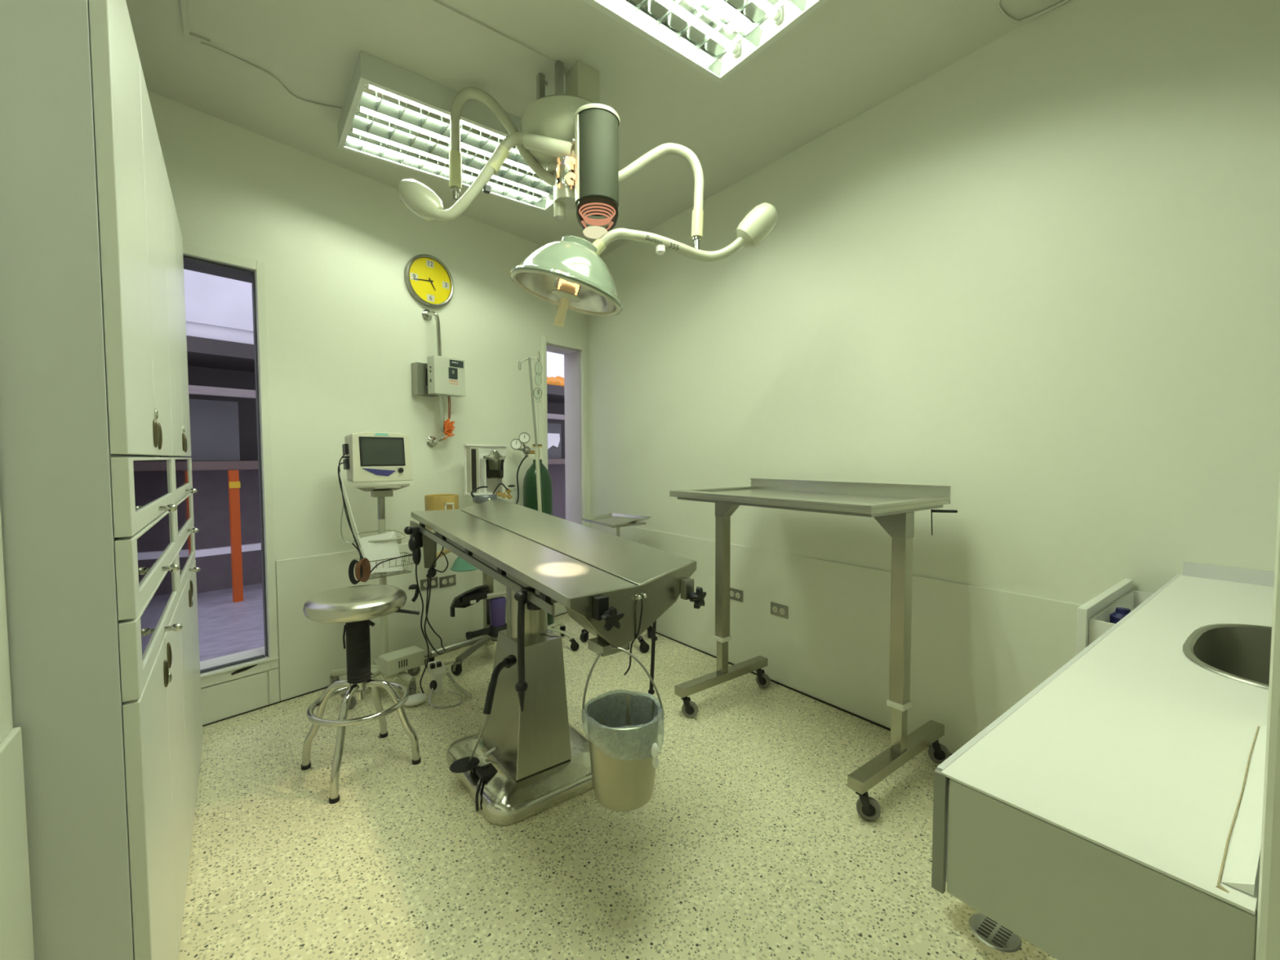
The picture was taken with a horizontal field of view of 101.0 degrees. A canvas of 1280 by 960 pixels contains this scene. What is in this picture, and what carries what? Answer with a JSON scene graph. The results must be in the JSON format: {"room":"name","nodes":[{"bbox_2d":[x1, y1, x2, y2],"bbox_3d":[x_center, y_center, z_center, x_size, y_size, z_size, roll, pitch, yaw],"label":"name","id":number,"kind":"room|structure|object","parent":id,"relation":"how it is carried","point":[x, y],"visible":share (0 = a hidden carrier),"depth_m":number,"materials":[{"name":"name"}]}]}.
{"room":"operating room","nodes":[
{"label":"operating room","id":0,"kind":"room"},
{"bbox_2d":[0,506,13,743],"bbox_3d":[-0.420,-0.172,-0.093,0.130,3.055,2.375,-2,3,-37],"label":"wall","id":1,"kind":"structure","parent":0,"point":[6,707],"depth_m":0.89,"materials":[{"name":"paint"}]},
{"bbox_2d":[0,727,34,959],"bbox_3d":[-0.390,0.906,0.035,0.011,0.881,2.270,-2,3,-37],"label":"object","id":2,"kind":"structure","parent":1,"relation":"attached to","point":[16,938],"depth_m":0.87,"materials":[{"name":"paint"}]},
{"bbox_2d":[183,269,253,344],"bbox_3d":[-4.403,-2.147,4.401,0.230,1.770,6.200,2,3,39],"label":"wall","id":3,"kind":"structure","parent":0,"point":[210,300],"depth_m":4.87,"materials":[{"name":"white paint"}]},
{"bbox_2d":[147,90,590,705],"bbox_3d":[-1.713,-0.322,3.378,0.220,3.055,3.698,2,3,39],"label":"wall","id":4,"kind":"structure","parent":0,"point":[345,327],"depth_m":3.15,"materials":[{"name":"paint"}]},
{"bbox_2d":[182,242,279,688],"bbox_3d":[-2.273,-0.055,2.688,0.242,2.193,0.644,2,3,39],"label":"window","id":5,"kind":"structure","parent":4,"relation":"in","point":[191,264],"depth_m":2.82,"materials":[{"name":"paint"}]},
{"bbox_2d":[200,671,267,724],"bbox_3d":[-2.258,1.147,2.590,0.010,0.186,0.723,2,3,39],"label":"trim","id":6,"kind":"structure","parent":4,"relation":"attached to","point":[220,701],"depth_m":2.75,"materials":[{"name":"paint"}]},
{"bbox_2d":[268,667,279,704],"bbox_3d":[-2.009,1.130,2.894,0.010,0.191,0.046,2,3,39],"label":"trim","id":7,"kind":"structure","parent":4,"relation":"attached to","point":[273,682],"depth_m":2.89,"materials":[{"name":"paint"}]},
{"bbox_2d":[202,612,567,726],"bbox_3d":[-1.359,1.189,3.678,0.006,0.006,2.700,2,3,39],"label":"baseboard","id":8,"kind":"structure","parent":4,"relation":"attached to","point":[566,612],"depth_m":2.86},
{"bbox_2d":[275,542,506,701],"bbox_3d":[-1.397,0.799,3.627,0.010,0.783,1.876,2,3,39],"label":"wall panel","id":9,"kind":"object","parent":4,"relation":"attached to","point":[308,650],"depth_m":3.14,"materials":[{"name":"paint"}]},
{"bbox_2d":[410,361,438,396],"bbox_3d":[-1.422,-0.662,3.486,0.076,0.208,0.149,2,3,39],"label":"junction box","id":10,"kind":"object","parent":4,"relation":"attached to","point":[419,370],"visible":0.76,"depth_m":3.43,"materials":[{"name":"grey metal"}]},
{"bbox_2d":[404,253,453,307],"bbox_3d":[-1.399,-1.326,3.515,0.038,0.340,0.340,2,3,39],"label":"wall clock","id":11,"kind":"object","parent":4,"relation":"attached to","point":[428,279],"visible":1,"depth_m":3.51,"materials":[{"name":"yellow plastic"}]},
{"bbox_2d":[420,576,438,591],"bbox_3d":[-1.427,0.702,3.571,0.009,0.074,0.124,2,3,39],"label":"wall outlet","id":12,"kind":"object","parent":4,"relation":"attached to","point":[434,584],"visible":0.8,"depth_m":3.57,"materials":[{"name":"grey plastic"}]},
{"bbox_2d":[431,580,435,585],"bbox_3d":[-1.408,0.701,3.589,0.003,0.036,0.036,2,3,39],"label":"socket","id":13,"kind":"object","parent":12,"relation":"attached to","point":[433,582],"depth_m":3.59,"materials":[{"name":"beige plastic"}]},
{"bbox_2d":[422,309,445,447],"bbox_3d":[-1.374,-0.678,3.522,0.114,0.917,0.094,1,3,33],"label":"conduit","id":14,"kind":"object","parent":4,"relation":"attached to","point":[432,441],"visible":0.97,"depth_m":3.51,"materials":[{"name":"silver metal"}]},
{"bbox_2d":[426,355,465,396],"bbox_3d":[-1.279,-0.683,3.487,0.089,0.243,0.222,2,3,39],"label":"control box","id":15,"kind":"object","parent":14,"relation":"attached to","point":[446,375],"visible":1,"depth_m":3.44,"materials":[{"name":"grey metal"}]},
{"bbox_2d":[443,395,454,439],"bbox_3d":[-1.301,-0.411,3.544,0.108,0.304,0.066,-2,3,-37],"label":"wire bundle","id":16,"kind":"object","parent":15,"relation":"hanging from","point":[448,425],"visible":1,"depth_m":3.54,"materials":[{"name":"orange plastic"}]},
{"bbox_2d":[439,574,455,587],"bbox_3d":[-1.341,0.705,3.676,0.009,0.074,0.124,2,3,39],"label":"wall outlet","id":17,"kind":"object","parent":4,"relation":"attached to","point":[448,580],"visible":1,"depth_m":3.67,"materials":[{"name":"grey plastic"}]},
{"bbox_2d":[442,579,453,584],"bbox_3d":[-1.339,0.705,3.671,0.080,0.036,0.019,-2,3,-37],"label":"socket","id":18,"kind":"object","parent":17,"relation":"attached to","point":[444,581],"depth_m":3.67,"materials":[{"name":"plastic"}]},
{"bbox_2d":[542,335,586,526],"bbox_3d":[-0.717,-0.117,4.585,0.242,2.138,0.491,2,3,39],"label":"window frame","id":19,"kind":"structure","parent":4,"relation":"in","point":[571,357],"depth_m":4.70,"materials":[{"name":"paint"}]},
{"bbox_2d":[125,0,1062,257],"bbox_3d":[-0.351,-1.859,1.766,3.700,0.150,5.350,-2,3,-37],"label":"ceiling","id":20,"kind":"structure","parent":0,"point":[845,59],"depth_m":2.32,"materials":[{"name":"paint"}]},
{"bbox_2d":[179,0,210,44],"bbox_3d":[-1.417,-1.769,1.645,0.082,0.012,1.250,-2,3,-37],"label":"trim","id":21,"kind":"structure","parent":20,"relation":"attached to","point":[183,2],"depth_m":2.07,"materials":[{"name":"paint"}]},
{"bbox_2d":[200,41,342,110],"bbox_3d":[-1.653,-1.801,2.388,0.092,0.011,0.539,2,3,38],"label":"cable","id":22,"kind":"object","parent":20,"relation":"attached to","point":[202,42],"visible":1,"depth_m":2.33,"materials":[{"name":"paint"}]},
{"bbox_2d":[337,50,458,182],"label":"ceiling light","id":23,"kind":"object","parent":20,"relation":"attached to","point":[394,115],"depth_m":2.55,"materials":[{"name":"metal"}]},
{"bbox_2d":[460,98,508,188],"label":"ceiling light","id":24,"kind":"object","parent":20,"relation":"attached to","point":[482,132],"depth_m":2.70,"materials":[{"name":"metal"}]},
{"bbox_2d":[425,0,555,64],"bbox_3d":[-0.783,-1.786,1.958,1.045,0.010,0.016,-2,3,-37],"label":"trim","id":25,"kind":"structure","parent":20,"relation":"attached to","point":[436,2],"depth_m":2.09,"materials":[{"name":"paint"}]},
{"bbox_2d":[396,60,777,327],"bbox_3d":[-0.233,-1.227,2.301,1.563,1.160,0.656,-1,3,-18],"label":"light","id":26,"kind":"object","parent":20,"relation":"hanging from","point":[572,135],"visible":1,"depth_m":2.23,"materials":[{"name":"white metal"}]},
{"bbox_2d":[582,0,827,84],"bbox_3d":[0.064,-1.722,1.629,1.203,0.112,0.656,-2,3,-37],"label":"ceiling light","id":27,"kind":"object","parent":20,"relation":"attached to","point":[717,38],"visible":1,"depth_m":2.00,"materials":[{"name":"metal"}]},
{"bbox_2d":[996,0,1069,23],"bbox_3d":[1.631,-1.789,1.861,0.629,0.011,0.302,1,3,20],"label":"cable","id":28,"kind":"object","parent":20,"relation":"attached to","point":[1004,14],"visible":1,"depth_m":2.02,"materials":[{"name":"paint"}]},
{"bbox_2d":[177,583,1057,959],"bbox_3d":[-1.396,1.227,4.255,12.586,0.120,10.364,-2,3,-37],"label":"floor","id":29,"kind":"structure","parent":0,"point":[751,841],"depth_m":1.84,"materials":[{"name":"stone"}]},
{"bbox_2d":[0,0,190,959],"bbox_3d":[-1.404,0.122,1.242,0.476,2.355,0.910,-2,3,-37],"label":"storage cabinet","id":30,"kind":"object","parent":29,"relation":"on","point":[88,508],"visible":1,"depth_m":0.97,"materials":[{"name":"grey laminate"}]},
{"bbox_2d":[160,145,203,849],"bbox_3d":[-1.957,0.092,1.963,0.476,2.355,0.901,-2,3,-37],"label":"storage cabinet","id":31,"kind":"object","parent":29,"relation":"on","point":[173,242],"visible":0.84,"depth_m":2.00,"materials":[{"name":"grey laminate"}]},
{"bbox_2d":[227,470,243,602],"bbox_3d":[-3.788,0.527,4.942,0.063,1.235,0.084,2,3,39],"label":"post","id":32,"kind":"object","parent":29,"relation":"on","point":[234,485],"visible":1,"depth_m":4.92,"materials":[{"name":"paint"}]},
{"bbox_2d":[301,584,421,804],"bbox_3d":[-1.222,0.872,2.296,0.396,0.762,0.396,2,3,40],"label":"stool","id":33,"kind":"object","parent":29,"relation":"on","point":[354,606],"visible":1,"depth_m":2.25,"materials":[{"name":"metal"}]},
{"bbox_2d":[329,483,420,710],"bbox_3d":[-1.493,0.622,2.987,0.488,1.202,0.390,-2,3,-30],"label":"monitor stand","id":34,"kind":"object","parent":29,"relation":"on","point":[380,491],"visible":0.52,"depth_m":2.98,"materials":[{"name":"white metal"}]},
{"bbox_2d":[337,431,413,559],"bbox_3d":[-1.443,0.103,2.893,0.211,0.731,0.375,2,3,42],"label":"patient monitor","id":35,"kind":"object","parent":34,"relation":"on","point":[371,456],"visible":1,"depth_m":2.85,"materials":[{"name":"beige plastic"}]},
{"bbox_2d":[342,444,348,454],"bbox_3d":[-1.577,-0.164,2.823,0.045,0.059,0.017,2,4,43],"label":"socket","id":36,"kind":"object","parent":35,"relation":"attached to","point":[344,446],"depth_m":2.81,"materials":[{"name":"black plastic"}]},
{"bbox_2d":[342,458,349,469],"bbox_3d":[-1.571,-0.085,2.821,0.045,0.059,0.017,2,4,43],"label":"socket","id":37,"kind":"object","parent":35,"relation":"attached to","point":[345,461],"depth_m":2.81,"materials":[{"name":"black plastic"}]},
{"bbox_2d":[348,542,412,584],"bbox_3d":[-1.338,0.432,2.771,0.338,0.207,0.086,-1,3,-14],"label":"coiled cables","id":38,"kind":"object","parent":34,"relation":"hanging from","point":[362,571],"visible":0.96,"depth_m":2.73,"materials":[{"name":"black rubber"}]},
{"bbox_2d":[360,531,403,573],"bbox_3d":[-1.416,0.400,2.888,0.082,0.215,0.209,2,3,40],"label":"paper stack","id":39,"kind":"object","parent":34,"relation":"in","point":[373,551],"visible":0.76,"depth_m":2.89,"materials":[{"name":"white paper"}]},
{"bbox_2d":[351,551,413,579],"bbox_3d":[-1.426,0.473,2.939,0.150,0.108,0.289,2,3,42],"label":"wire basket","id":40,"kind":"object","parent":34,"relation":"on","point":[377,575],"depth_m":2.93,"materials":[{"name":"silver metal"}]},
{"bbox_2d":[374,570,399,573],"bbox_3d":[-1.399,0.503,2.927,0.154,0.028,0.077,-2,3,-37],"label":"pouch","id":41,"kind":"object","parent":34,"relation":"in","point":[386,572],"visible":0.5,"depth_m":2.93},
{"bbox_2d":[377,645,424,675],"bbox_3d":[-1.349,1.021,2.986,0.121,0.085,0.210,2,3,41],"label":"box","id":42,"kind":"object","parent":34,"relation":"on","point":[408,658],"visible":1,"depth_m":2.94,"materials":[{"name":"beige plastic"}]},
{"bbox_2d":[398,658,407,668],"bbox_3d":[-1.317,1.020,2.931,0.001,0.040,0.048,2,3,41],"label":"vent","id":43,"kind":"object","parent":42,"relation":"attached to","point":[402,663],"depth_m":2.93,"materials":[{"name":"plastic"}]},
{"bbox_2d":[191,458,565,593],"bbox_3d":[-2.895,0.399,6.779,0.880,1.320,9.600,2,3,39],"label":"shelving unit","id":44,"kind":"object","parent":29,"relation":"on","point":[210,478],"depth_m":5.41,"materials":[{"name":"grey paint"}]},
{"bbox_2d":[183,399,239,460],"bbox_3d":[-4.687,-0.440,4.352,0.060,0.575,2.240,2,3,39],"label":"panel","id":45,"kind":"object","parent":44,"relation":"on","point":[214,424],"visible":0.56,"depth_m":5.05,"materials":[{"name":"grey metal"}]},
{"bbox_2d":[191,458,564,470],"bbox_3d":[-2.820,-0.217,6.688,0.680,0.080,9.600,2,3,39],"label":"shelf","id":46,"kind":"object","parent":44,"relation":"on","point":[238,464],"depth_m":4.92,"materials":[{"name":"grey metal"}]},
{"bbox_2d":[547,422,561,458],"bbox_3d":[-1.536,-0.612,8.192,0.060,0.555,0.780,2,3,39],"label":"panel","id":47,"kind":"object","parent":44,"relation":"on","point":[553,452],"visible":0.36,"depth_m":8.37,"materials":[{"name":"grey metal"}]},
{"bbox_2d":[547,433,559,448],"bbox_3d":[-1.412,-0.603,8.265,0.012,0.260,0.410,2,3,39],"label":"crumpled paper","id":48,"kind":"object","parent":47,"relation":"attached to","point":[553,439],"visible":0.65,"depth_m":8.31,"materials":[{"name":"white paper"}]},
{"bbox_2d":[404,693,427,706],"bbox_3d":[-1.228,1.200,2.879,0.130,0.050,0.090,-2,3,-37],"label":"cap","id":49,"kind":"object","parent":29,"relation":"on","point":[415,699],"visible":0.84,"depth_m":2.85,"materials":[{"name":"white plastic"}]},
{"bbox_2d":[426,660,462,707],"bbox_3d":[-1.108,1.129,2.957,0.178,0.190,0.297,-2,3,-37],"label":"power strip","id":50,"kind":"object","parent":29,"relation":"on","point":[436,668],"visible":0.98,"depth_m":2.98,"materials":[{"name":"white plastic"}]},
{"bbox_2d":[446,672,472,698],"bbox_3d":[-1.049,1.189,3.055,0.017,0.053,0.324,-3,3,-43],"label":"bar","id":51,"kind":"object","parent":29,"relation":"on","point":[455,684],"visible":1,"depth_m":3.04,"materials":[{"name":"beige metal"}]},
{"bbox_2d":[424,444,518,675],"bbox_3d":[-1.064,0.481,3.498,0.439,1.436,0.681,1,3,28],"label":"machine","id":52,"kind":"object","parent":29,"relation":"on","point":[485,465],"visible":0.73,"depth_m":3.49,"materials":[{"name":"metal"}]},
{"bbox_2d":[424,493,458,529],"bbox_3d":[-1.241,0.198,3.307,0.198,0.210,0.198,-2,3,-37],"label":"canister","id":53,"kind":"object","parent":52,"relation":"on","point":[434,501],"depth_m":3.22,"materials":[{"name":"plastic"}]},
{"bbox_2d":[425,525,477,572],"bbox_3d":[-1.168,0.390,3.156,0.409,0.318,0.176,-2,3,-37],"label":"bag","id":54,"kind":"object","parent":52,"relation":"hanging from","point":[460,564],"visible":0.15,"depth_m":3.17,"materials":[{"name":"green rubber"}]},
{"bbox_2d":[463,492,493,495],"bbox_3d":[-1.084,0.094,3.529,0.130,0.010,0.140,2,3,39],"label":"shelf","id":55,"kind":"object","parent":52,"relation":"attached to","point":[465,493],"depth_m":3.51,"materials":[{"name":"white plastic"}]},
{"bbox_2d":[485,459,504,478],"bbox_3d":[-1.000,-0.078,3.633,0.128,0.130,0.128,-2,3,-37],"label":"jar","id":56,"kind":"object","parent":52,"relation":"on","point":[494,468],"depth_m":3.66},
{"bbox_2d":[485,591,506,599],"bbox_3d":[-0.915,0.755,3.492,0.250,0.017,0.060,-2,3,-37],"label":"shelf","id":57,"kind":"object","parent":52,"relation":"attached to","point":[500,595],"depth_m":3.45,"materials":[{"name":"beige plastic"}]},
{"bbox_2d":[488,596,506,626],"bbox_3d":[-0.938,0.867,3.479,0.110,0.195,0.110,-2,3,-37],"label":"canister","id":58,"kind":"object","parent":52,"relation":"on","point":[497,605],"depth_m":3.44,"materials":[{"name":"purple plastic"}]},
{"bbox_2d":[510,432,554,628],"bbox_3d":[-0.839,0.407,4.040,0.357,1.533,0.224,-2,3,-37],"label":"cylinder","id":59,"kind":"object","parent":29,"relation":"on","point":[530,490],"visible":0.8,"depth_m":3.98,"materials":[{"name":"green paint"}]},
{"bbox_2d":[518,351,579,650],"bbox_3d":[-0.674,0.137,3.715,0.378,2.101,0.378,-1,3,-25],"label":"stand","id":60,"kind":"object","parent":29,"relation":"on","point":[575,646],"visible":0.55,"depth_m":3.73,"materials":[{"name":"grey metal"}]},
{"bbox_2d":[533,363,543,504],"bbox_3d":[-0.718,-0.301,3.733,0.065,1.075,0.079,-1,3,-12],"label":"tubing","id":61,"kind":"object","parent":60,"relation":"hanging from","point":[538,390],"visible":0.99,"depth_m":3.73,"materials":[{"name":"clear plastic"}]},
{"bbox_2d":[409,498,706,825],"bbox_3d":[-0.539,0.697,2.304,0.615,1.099,1.810,-2,3,-37],"label":"table","id":62,"kind":"object","parent":29,"relation":"on","point":[520,766],"visible":1,"depth_m":2.10,"materials":[{"name":"metal"}]},
{"bbox_2d":[404,526,448,693],"bbox_3d":[-1.109,0.686,2.777,0.210,0.893,0.158,-2,3,-37],"label":"cables","id":63,"kind":"object","parent":62,"relation":"hanging from","point":[417,540],"visible":0.99,"depth_m":2.73,"materials":[{"name":"black plastic"}]},
{"bbox_2d":[514,586,541,711],"bbox_3d":[-0.367,0.566,1.762,0.107,0.415,0.066,-2,3,-37],"label":"strap","id":64,"kind":"object","parent":62,"relation":"hanging from","point":[521,686],"visible":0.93,"depth_m":1.74,"materials":[{"name":"black plastic"}]},
{"bbox_2d":[546,632,559,635],"bbox_3d":[-0.382,0.675,2.302,0.069,0.003,0.034,0,3,2],"label":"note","id":65,"kind":"object","parent":62,"relation":"on","point":[547,633],"visible":1,"depth_m":2.30,"materials":[{"name":"paper"}]},
{"bbox_2d":[587,636,629,657],"bbox_3d":[-0.098,0.517,1.659,0.100,0.030,0.085,-2,3,-37],"label":"tray","id":66,"kind":"object","parent":62,"relation":"on","point":[597,645],"depth_m":1.62,"materials":[{"name":"metal"}]},
{"bbox_2d":[582,646,664,811],"bbox_3d":[-0.047,0.731,1.575,0.244,0.436,0.260,-2,3,-37],"label":"pail","id":67,"kind":"object","parent":62,"relation":"hanging from","point":[623,728],"visible":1,"depth_m":1.51,"materials":[{"name":"metal"}]},
{"bbox_2d":[648,620,657,694],"bbox_3d":[0.050,0.624,2.019,0.041,0.406,0.026,1,3,24],"label":"strap","id":68,"kind":"object","parent":62,"relation":"hanging from","point":[651,691],"visible":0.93,"depth_m":2.01,"materials":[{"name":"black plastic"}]},
{"bbox_2d":[579,513,652,654],"bbox_3d":[-0.157,0.728,3.826,0.539,0.906,0.610,-2,3,-37],"label":"stand","id":69,"kind":"object","parent":29,"relation":"on","point":[618,521],"visible":0.46,"depth_m":3.82,"materials":[{"name":"metal"}]},
{"bbox_2d":[581,513,651,528],"bbox_3d":[-0.159,0.296,3.807,0.503,0.041,0.610,-2,3,-37],"label":"tray","id":70,"kind":"object","parent":69,"relation":"on","point":[611,520],"depth_m":3.82,"materials":[{"name":"grey metal"}]},
{"bbox_2d":[669,478,957,820],"bbox_3d":[0.767,0.627,2.486,0.693,1.222,1.115,-2,3,-37],"label":"table","id":71,"kind":"object","parent":29,"relation":"on","point":[893,506],"visible":0.99,"depth_m":2.20,"materials":[{"name":"metal"}]},
{"bbox_2d":[677,497,942,517],"bbox_3d":[0.735,0.100,2.462,0.575,0.015,1.038,-2,3,-37],"label":"apron","id":72,"kind":"object","parent":71,"relation":"on","point":[907,513],"depth_m":2.18,"materials":[{"name":"grey metal"}]},
{"bbox_2d":[968,913,1021,952],"bbox_3d":[1.005,1.279,1.494,0.124,0.003,0.124,-2,3,-37],"label":"floor drain","id":73,"kind":"object","parent":29,"relation":"on","point":[993,934],"visible":0.84,"depth_m":1.49,"materials":[{"name":"grey metal"}]},
{"bbox_2d":[931,561,1275,959],"bbox_3d":[1.378,0.812,0.901,1.822,0.989,0.897,-2,3,-37],"label":"countertop","id":74,"kind":"structure","parent":29,"relation":"on","point":[1114,811],"depth_m":0.66,"materials":[{"name":"laminate"}]},
{"bbox_2d":[1182,623,1271,688],"bbox_3d":[1.340,0.434,1.003,0.522,0.163,0.422,-2,3,-37],"label":"sink","id":75,"kind":"object","parent":74,"relation":"in","point":[1233,654],"depth_m":1.23,"materials":[{"name":"silver metal"}]},
{"bbox_2d":[1075,578,1153,655],"bbox_3d":[1.544,0.817,1.679,0.593,0.908,0.128,-2,3,-37],"label":"drawer unit","id":76,"kind":"object","parent":29,"relation":"on","point":[1092,616],"visible":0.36,"depth_m":1.60,"materials":[{"name":"white laminate"}]},
{"bbox_2d":[1109,607,1130,623],"bbox_3d":[1.463,0.429,1.598,0.060,0.084,0.060,-2,3,-37],"label":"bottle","id":77,"kind":"object","parent":76,"relation":"in","point":[1119,613],"visible":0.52,"depth_m":1.59,"materials":[{"name":"blue plastic"}]},
{"bbox_2d":[588,0,1279,604],"bbox_3d":[1.062,-0.309,2.884,0.150,3.055,5.300,-2,3,-37],"label":"wall","id":78,"kind":"structure","parent":0,"point":[1037,280],"depth_m":2.16,"materials":[{"name":"paint"}]},
{"bbox_2d":[729,587,742,602],"bbox_3d":[0.609,0.734,3.377,0.009,0.074,0.124,-2,3,-37],"label":"wall outlet","id":79,"kind":"object","parent":78,"relation":"attached to","point":[735,594],"visible":0.84,"depth_m":3.37,"materials":[{"name":"grey metal"}]},
{"bbox_2d":[735,592,740,598],"bbox_3d":[0.623,0.735,3.355,0.002,0.036,0.036,-2,3,-37],"label":"socket","id":80,"kind":"object","parent":79,"relation":"attached to","point":[737,594],"depth_m":3.35,"materials":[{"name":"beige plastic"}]},
{"bbox_2d":[770,601,787,618],"bbox_3d":[0.818,0.767,3.105,0.009,0.074,0.124,-2,3,-37],"label":"wall outlet","id":81,"kind":"object","parent":78,"relation":"attached to","point":[779,610],"visible":1,"depth_m":3.10,"materials":[{"name":"grey metal"}]},
{"bbox_2d":[772,606,783,613],"bbox_3d":[0.814,0.767,3.106,0.003,0.036,0.082,-2,3,-37],"label":"socket","id":82,"kind":"object","parent":81,"relation":"attached to","point":[775,609],"depth_m":3.11,"materials":[{"name":"plastic"}]},
{"bbox_2d":[779,608,785,614],"bbox_3d":[0.832,0.768,3.083,0.002,0.036,0.036,-2,3,-37],"label":"socket","id":83,"kind":"object","parent":81,"relation":"attached to","point":[782,611],"depth_m":3.08,"materials":[{"name":"beige plastic"}]},
{"bbox_2d":[646,628,951,755],"bbox_3d":[0.692,1.198,3.294,0.008,0.008,3.700,-2,3,-37],"label":"baseboard","id":84,"kind":"structure","parent":78,"relation":"attached to","point":[706,653],"depth_m":2.97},
{"bbox_2d":[591,523,1082,754],"bbox_3d":[0.698,0.808,3.282,0.010,0.781,3.700,-2,3,-37],"label":"wall panel","id":85,"kind":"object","parent":78,"relation":"attached to","point":[976,651],"depth_m":2.67,"materials":[{"name":"paint"}]},
{"bbox_2d":[1182,561,1275,586],"bbox_3d":[2.068,0.312,1.465,0.012,0.045,0.784,-2,3,-37],"label":"backsplash","id":86,"kind":"structure","parent":78,"relation":"attached to","point":[1265,578],"depth_m":1.69,"materials":[{"name":"grey laminate"}]},
{"bbox_2d":[1255,475,1279,959],"bbox_3d":[1.028,-0.191,0.229,0.520,3.055,0.924,-2,3,-37],"label":"door frame","id":87,"kind":"structure","parent":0,"point":[1268,930],"depth_m":0.46,"materials":[{"name":"paint"}]},
{"label":"outside","id":88,"kind":"structure","parent":0,"visible":0},
{"bbox_2d":[188,385,564,420],"bbox_3d":[-2.636,-0.898,6.505,0.080,0.075,9.600,2,3,39],"label":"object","id":89,"kind":"structure","parent":88,"point":[193,389],"depth_m":4.94,"materials":[{"name":"grey metal"}]},
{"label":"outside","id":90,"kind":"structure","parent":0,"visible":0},
{"bbox_2d":[187,365,564,461],"bbox_3d":[-3.479,-0.098,6.976,0.100,2.300,11.200,2,3,39],"label":"wall","id":91,"kind":"structure","parent":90,"point":[197,375],"depth_m":5.79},
{"bbox_2d":[186,335,564,404],"bbox_3d":[-3.120,-1.305,6.624,1.040,0.140,11.200,2,3,39],"label":"trim","id":92,"kind":"structure","parent":91,"relation":"on","point":[201,352],"depth_m":5.03,"materials":[{"name":"grey"}]},
{"bbox_2d":[546,376,564,386],"bbox_3d":[-1.712,-1.555,8.207,0.855,0.452,2.012,2,3,39],"label":"tiled roof","id":93,"kind":"structure","parent":92,"relation":"on","point":[557,380],"depth_m":8.17,"materials":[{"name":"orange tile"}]},
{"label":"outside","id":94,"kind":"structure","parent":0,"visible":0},
{"bbox_2d":[195,542,261,557],"bbox_3d":[-4.559,0.711,4.405,0.070,0.060,3.800,2,3,39],"label":"rail","id":95,"kind":"object","parent":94,"point":[251,547],"visible":0.02,"depth_m":5.04,"materials":[{"name":"grey metal"}]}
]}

